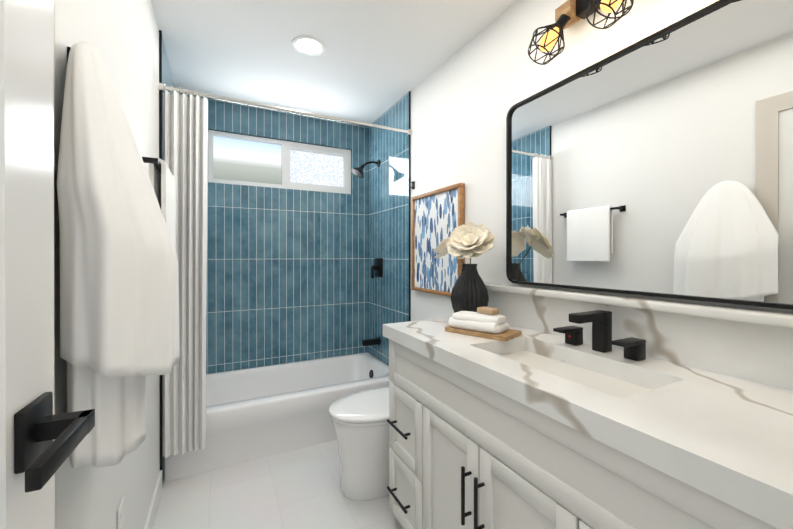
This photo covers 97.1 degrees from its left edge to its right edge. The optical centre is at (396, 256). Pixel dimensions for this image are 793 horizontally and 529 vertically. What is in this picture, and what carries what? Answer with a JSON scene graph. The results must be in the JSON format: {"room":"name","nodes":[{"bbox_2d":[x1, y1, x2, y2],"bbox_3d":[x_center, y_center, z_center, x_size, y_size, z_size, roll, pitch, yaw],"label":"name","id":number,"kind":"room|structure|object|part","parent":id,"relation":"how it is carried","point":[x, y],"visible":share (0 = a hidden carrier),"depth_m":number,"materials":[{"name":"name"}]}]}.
{"room":"bathroom","nodes":[
{"label":"bathroom","id":0,"kind":"room"},
{"bbox_2d":[55,0,159,528],"bbox_3d":[-0.963,0.021,1.167,0.100,2.440,3.280,0,0,-27],"label":"wall","id":1,"kind":"structure","parent":0,"point":[121,37],"depth_m":1.09,"materials":[{"name":"white paint"}]},
{"bbox_2d":[53,0,55,528],"bbox_3d":[-0.430,0.183,0.249,0.015,2.120,0.860,0,0,-27],"label":"door frame","id":2,"kind":"structure","parent":1,"relation":"attached to","point":[54,248],"depth_m":0.63,"materials":[{"name":"beige paint"}]},
{"bbox_2d":[57,42,179,468],"bbox_3d":[-0.601,-0.007,0.779,0.189,0.879,0.476,0,0,-27],"label":"hanging towel","id":3,"kind":"object","parent":1,"relation":"hanging from","point":[119,309],"visible":1,"depth_m":0.63,"materials":[{"name":"white fabric"}]},
{"bbox_3d":[-0.684,-0.403,0.736,0.005,0.060,0.030,0,0,-27],"label":"plate","id":4,"kind":"part","parent":3,"relation":"part of","materials":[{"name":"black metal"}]},
{"bbox_2d":[117,497,123,528],"bbox_3d":[-0.869,0.839,1.105,0.006,0.115,0.070,0,0,-27],"label":"electrical outlet plate","id":5,"kind":"object","parent":1,"relation":"attached to","point":[120,518],"visible":0.98,"depth_m":1.10,"materials":[{"name":"white paint"}]},
{"bbox_2d":[144,470,161,528],"bbox_3d":[-0.945,1.191,1.258,0.012,0.100,1.360,0,0,-27],"label":"baseboard","id":6,"kind":"structure","parent":1,"relation":"attached to","point":[151,517],"depth_m":1.66,"materials":[{"name":"white paint"}]},
{"bbox_2d":[142,157,174,248],"bbox_3d":[-1.033,-0.174,1.524,0.098,0.428,0.524,0,0,-27],"label":"towel rail","id":7,"kind":"object","parent":1,"relation":"attached to","point":[162,178],"visible":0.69,"depth_m":1.40,"materials":[{"name":"white fabric"}]},
{"bbox_2d":[159,30,162,487],"bbox_3d":[-1.256,0.019,1.866,0.012,2.440,0.008,0,0,-27],"label":"tile trim","id":8,"kind":"structure","parent":1,"relation":"attached to","point":[160,157],"depth_m":1.86,"materials":[{"name":"black metal"}]},
{"bbox_2d":[162,36,174,482],"bbox_3d":[-1.436,0.018,2.217,0.010,2.440,0.780,0,0,-27],"label":"wall tiles","id":9,"kind":"structure","parent":1,"relation":"attached to","point":[167,78],"depth_m":1.97,"materials":[{"name":"blue tile"}]},
{"bbox_2d":[159,82,411,457],"bbox_3d":[-0.576,0.072,2.202,1.528,1.992,0.063,0,0,-27],"label":"curtain","id":10,"kind":"object","parent":1,"relation":"hanging from","point":[185,137],"visible":0.9,"depth_m":1.92,"materials":[{"name":"white fabric"}]},
{"bbox_3d":[-0.578,-0.902,2.205,1.528,0.025,0.025,0,0,-27],"label":"rod","id":11,"kind":"part","parent":10,"relation":"part of","materials":[{"name":"silver metal"}]},
{"bbox_3d":[-0.339,0.220,0.151,0.060,2.023,0.691,0,0,-27],"label":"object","id":12,"kind":"object","parent":1,"relation":"attached to","visible":0},
{"bbox_2d":[0,0,94,528],"bbox_3d":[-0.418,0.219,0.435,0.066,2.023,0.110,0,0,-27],"label":"door","id":13,"kind":"structure","parent":12,"relation":"attached to","point":[50,427],"depth_m":0.41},
{"bbox_3d":[-0.443,0.219,0.423,0.011,2.023,0.110,0,0,-27],"label":"door stile","id":14,"kind":"part","parent":13,"relation":"part of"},
{"bbox_2d":[14,392,52,473],"bbox_3d":[-0.433,0.208,0.420,0.012,0.068,0.068,0,0,-27],"label":"rose","id":15,"kind":"object","parent":13,"relation":"attached to","point":[28,450],"visible":0.81,"depth_m":0.40,"materials":[{"name":"black metal"}]},
{"bbox_2d":[25,409,94,492],"bbox_3d":[-0.367,0.208,0.387,0.018,0.022,0.136,0,0,-27],"label":"door lever","id":16,"kind":"object","parent":13,"relation":"attached to","point":[42,468],"visible":0.98,"depth_m":0.36,"materials":[{"name":"black metal"}]},
{"bbox_2d":[180,93,367,373],"bbox_3d":[-0.959,0.016,2.954,1.530,2.440,0.100,0,0,-27],"label":"wall","id":17,"kind":"structure","parent":0,"point":[279,275],"depth_m":2.91,"materials":[{"name":"blue tile"}]},
{"bbox_2d":[209,134,212,178],"bbox_3d":[-1.436,-0.768,2.709,0.032,0.338,0.050,0,0,-27],"label":"window frame","id":18,"kind":"structure","parent":17,"relation":"in","point":[210,155],"depth_m":2.69,"materials":[{"name":"white plastic"}]},
{"bbox_2d":[209,178,350,193],"bbox_3d":[-0.939,-0.584,2.963,1.147,0.032,0.050,0,0,-27],"label":"window frame","id":19,"kind":"structure","parent":17,"relation":"in","point":[211,180],"depth_m":2.91,"materials":[{"name":"white plastic"}]},
{"bbox_2d":[213,136,342,186],"bbox_3d":[-0.936,-0.769,2.957,1.135,0.390,0.046,0,0,-27],"label":"window","id":20,"kind":"structure","parent":19,"relation":"attached to","point":[243,160],"depth_m":2.92,"materials":[{"name":"clear"}]},
{"bbox_3d":[-0.946,-0.769,2.949,0.040,0.338,0.040,0,0,-27],"label":"window mullion","id":21,"kind":"part","parent":20,"relation":"part of","materials":[{"name":"white plastic"}]},
{"bbox_2d":[287,182,346,189],"bbox_3d":[-0.693,-0.614,3.084,0.534,0.028,0.030,0,0,-27],"label":"window frame","id":22,"kind":"structure","parent":19,"relation":"attached to","point":[316,186],"depth_m":3.06,"materials":[{"name":"white plastic"}]},
{"bbox_2d":[287,148,289,181],"bbox_3d":[-0.918,-0.769,2.968,0.028,0.282,0.030,0,0,-27],"label":"window frame","id":23,"kind":"structure","parent":22,"relation":"attached to","point":[288,165],"depth_m":2.96,"materials":[{"name":"white plastic"}]},
{"bbox_2d":[209,130,350,153],"bbox_3d":[-0.939,-0.954,2.962,1.147,0.032,0.050,0,0,-27],"label":"window frame","id":24,"kind":"structure","parent":17,"relation":"in","point":[245,137],"depth_m":2.89,"materials":[{"name":"white plastic"}]},
{"bbox_2d":[287,145,346,156],"bbox_3d":[-0.693,-0.924,3.083,0.534,0.028,0.030,0,0,-27],"label":"window frame","id":25,"kind":"structure","parent":24,"relation":"attached to","point":[310,150],"depth_m":3.06,"materials":[{"name":"white plastic"}]},
{"bbox_2d":[347,153,350,190],"bbox_3d":[-0.442,-0.769,3.215,0.032,0.338,0.050,0,0,-27],"label":"window frame","id":26,"kind":"structure","parent":17,"relation":"in","point":[348,172],"depth_m":3.19,"materials":[{"name":"white plastic"}]},
{"bbox_2d":[343,156,346,186],"bbox_3d":[-0.467,-0.769,3.198,0.028,0.282,0.030,0,0,-27],"label":"window frame","id":27,"kind":"structure","parent":26,"relation":"attached to","point":[344,171],"depth_m":3.18,"materials":[{"name":"white plastic"}]},
{"bbox_2d":[153,440,402,528],"bbox_3d":[0.104,1.282,0.873,1.730,0.080,4.780,0,0,-27],"label":"floor","id":28,"kind":"structure","parent":0,"point":[298,489],"depth_m":1.78,"materials":[{"name":"tile"}]},
{"bbox_2d":[164,352,389,481],"bbox_3d":[-0.765,1.061,2.577,1.504,0.352,0.747,0,0,-27],"label":"bathtub","id":29,"kind":"object","parent":28,"relation":"on","point":[254,413],"visible":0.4,"depth_m":2.27,"materials":[{"name":"white ceramic"}]},
{"bbox_2d":[329,386,389,500],"bbox_3d":[-0.018,0.847,1.977,0.734,0.784,0.400,0,0,-27],"label":"toilet","id":30,"kind":"object","parent":28,"relation":"on","point":[360,424],"visible":0.44,"depth_m":1.78,"materials":[{"name":"white ceramic"}]},
{"bbox_3d":[-0.102,0.809,1.934,0.544,0.027,0.390,0,0,-27],"label":"lid","id":31,"kind":"part","parent":30,"relation":"part of","materials":[{"name":"white ceramic"}]},
{"bbox_3d":[-0.103,0.833,1.933,0.526,0.017,0.380,0,0,-27],"label":"seat","id":32,"kind":"part","parent":30,"relation":"part of","materials":[{"name":"white ceramic"}]},
{"bbox_2d":[383,334,792,528],"bbox_3d":[0.523,0.809,1.085,0.584,0.866,1.521,0,0,-27],"label":"bathroom vanity","id":33,"kind":"object","parent":28,"relation":"on","point":[466,452],"depth_m":0.96,"materials":[{"name":"white paint"}]},
{"bbox_3d":[0.001,1.029,1.482,0.012,0.012,0.170,0,0,-27],"label":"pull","id":34,"kind":"part","parent":33,"relation":"part of","materials":[{"name":"black metal"}]},
{"bbox_3d":[0.001,0.730,1.481,0.012,0.012,0.170,0,0,-27],"label":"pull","id":35,"kind":"part","parent":33,"relation":"part of","materials":[{"name":"black metal"}]},
{"bbox_3d":[0.205,0.739,1.080,0.012,0.175,0.012,0,0,-27],"label":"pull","id":36,"kind":"part","parent":33,"relation":"part of","materials":[{"name":"black metal"}]},
{"bbox_3d":[0.232,0.739,1.026,0.012,0.175,0.012,0,0,-27],"label":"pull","id":37,"kind":"part","parent":33,"relation":"part of","materials":[{"name":"black metal"}]},
{"bbox_2d":[383,318,792,525],"bbox_3d":[0.532,0.348,1.097,0.557,0.055,1.536,0,0,-27],"label":"countertop","id":38,"kind":"structure","parent":33,"relation":"on","point":[731,434],"depth_m":0.76,"materials":[{"name":"white stone"}]},
{"bbox_2d":[434,222,495,312],"bbox_3d":[0.331,0.078,1.685,0.256,0.480,0.389,0,0,-27],"label":"vase","id":39,"kind":"object","parent":38,"relation":"on","point":[470,240],"visible":0.85,"depth_m":1.62,"materials":[{"name":"black ceramic"}]},
{"bbox_2d":[445,306,521,340],"bbox_3d":[0.358,0.267,1.462,0.280,0.103,0.156,0,0,42],"label":"tray","id":40,"kind":"object","parent":38,"relation":"on","point":[487,322],"visible":0.98,"depth_m":1.41,"materials":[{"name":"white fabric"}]},
{"bbox_2d":[452,311,505,323],"bbox_3d":[0.343,0.256,1.464,0.168,0.030,0.217,0,0,-27],"label":"towel","id":41,"kind":"object","parent":40,"relation":"on","point":[461,317],"depth_m":1.43,"materials":[{"name":"white fabric"}]},
{"bbox_2d":[454,322,508,333],"bbox_3d":[0.345,0.287,1.467,0.180,0.032,0.240,0,0,-27],"label":"towel","id":42,"kind":"object","parent":40,"relation":"on","point":[459,327],"depth_m":1.40,"materials":[{"name":"white fabric"}]},
{"bbox_2d":[495,346,654,397],"bbox_3d":[0.511,0.432,1.095,0.287,0.136,0.548,0,0,-27],"label":"sink","id":43,"kind":"object","parent":38,"relation":"in","point":[607,380],"depth_m":1.13,"materials":[{"name":"white ceramic"}]},
{"bbox_3d":[0.644,0.200,1.162,0.167,0.028,0.040,0,0,-27],"label":"arm","id":44,"kind":"part","parent":38,"relation":"part of"},
{"bbox_2d":[551,310,646,361],"bbox_3d":[0.644,0.253,1.163,0.167,0.134,0.254,0,0,-27],"label":"faucet","id":45,"kind":"object","parent":38,"relation":"on","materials":[{"name":"black metal"}]},
{"bbox_2d":[151,0,516,123],"bbox_3d":[-0.237,-1.240,1.534,1.730,0.080,3.280,0,0,-27],"label":"ceiling","id":46,"kind":"structure","parent":0,"point":[374,61],"depth_m":2.00,"materials":[{"name":"white paint"}]},
{"bbox_2d":[291,35,325,55],"bbox_3d":[-0.500,-1.197,1.995,0.190,0.007,0.190,0,0,-27],"label":"recessed light","id":47,"kind":"object","parent":46,"relation":"in","point":[308,45],"visible":1,"depth_m":1.99,"materials":[{"name":"white paint"}]},
{"bbox_2d":[411,0,792,320],"bbox_3d":[0.489,0.019,1.908,0.100,2.440,3.280,0,0,-27],"label":"wall","id":48,"kind":"structure","parent":0,"point":[469,94],"depth_m":1.79,"materials":[{"name":"white paint"}]},
{"bbox_2d":[368,92,408,365],"bbox_3d":[-0.082,0.016,2.907,0.010,2.440,0.780,0,0,-27],"label":"wall tiles","id":49,"kind":"structure","parent":48,"relation":"attached to","point":[388,224],"depth_m":2.86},
{"bbox_2d":[352,160,382,345],"bbox_3d":[-0.260,-0.032,2.974,0.246,1.604,0.160,0,0,-27],"label":"shower","id":50,"kind":"object","parent":49,"relation":"attached to","point":[377,267],"visible":1,"depth_m":2.98,"materials":[{"name":"black metal"}]},
{"bbox_3d":[-0.221,0.734,2.995,0.142,0.048,0.048,0,0,-27],"label":"spout","id":51,"kind":"part","parent":50,"relation":"part of","materials":[{"name":"black metal"}]},
{"bbox_3d":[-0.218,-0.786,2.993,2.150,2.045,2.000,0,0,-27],"label":"arm","id":52,"kind":"part","parent":50,"relation":"part of"},
{"bbox_3d":[-0.208,0.136,3.001,0.016,0.100,0.030,0,0,-27],"label":"lever","id":53,"kind":"part","parent":50,"relation":"part of","materials":[{"name":"black metal"}]},
{"bbox_3d":[-0.181,0.096,3.014,0.052,0.044,0.044,0,0,-27],"label":"stem","id":54,"kind":"part","parent":50,"relation":"part of","materials":[{"name":"black metal"}]},
{"bbox_3d":[-0.155,0.096,3.028,0.008,0.160,0.160,0,0,-27],"label":"plate","id":55,"kind":"part","parent":50,"relation":"part of","materials":[{"name":"black metal"}]},
{"bbox_2d":[409,91,410,320],"bbox_3d":[0.096,0.017,2.556,0.012,2.440,0.008,0,0,-27],"label":"tile trim","id":56,"kind":"structure","parent":48,"relation":"attached to","point":[410,208],"depth_m":2.55,"materials":[{"name":"black metal"}]},
{"bbox_2d":[408,180,414,189],"bbox_3d":[0.103,-0.516,2.503,0.044,0.067,0.035,0,0,-27],"label":"hook","id":57,"kind":"object","parent":48,"relation":"attached to","point":[413,185],"visible":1,"depth_m":2.50,"materials":[{"name":"black metal"}]},
{"bbox_2d":[411,183,464,296],"bbox_3d":[0.246,-0.089,2.233,0.033,0.655,0.560,0,0,-27],"label":"picture","id":58,"kind":"object","parent":48,"relation":"attached to","point":[437,216],"visible":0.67,"depth_m":2.22,"materials":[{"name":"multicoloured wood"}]},
{"bbox_2d":[528,0,633,64],"bbox_3d":[0.789,-0.860,0.977,0.209,0.250,0.943,0,0,-27],"label":"light","id":59,"kind":"object","parent":48,"relation":"attached to","point":[568,13],"visible":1,"depth_m":1.30,"materials":[{"name":"black metal"}]},
{"bbox_3d":[0.577,-0.823,1.327,0.071,0.090,0.061,0,0,-27],"label":"bulb","id":60,"kind":"part","parent":59,"relation":"part of","materials":[{"name":"yellow glass"}]},
{"bbox_3d":[0.686,-0.823,1.113,0.071,0.090,0.061,0,0,-27],"label":"bulb","id":61,"kind":"part","parent":59,"relation":"part of","materials":[{"name":"yellow glass"}]},
{"bbox_2d":[486,286,792,389],"bbox_3d":[0.769,0.243,1.218,0.023,0.155,1.536,0,0,-27],"label":"backsplash","id":62,"kind":"structure","parent":48,"relation":"attached to","point":[757,349],"depth_m":1.03,"materials":[{"name":"white stone"}]},
{"bbox_2d":[506,0,792,309],"bbox_3d":[0.763,-0.287,1.219,0.032,0.825,1.006,0,0,-27],"label":"mirror","id":63,"kind":"object","parent":48,"relation":"attached to","point":[659,163],"visible":1,"depth_m":1.07,"materials":[{"name":"mirror"}]}
]}

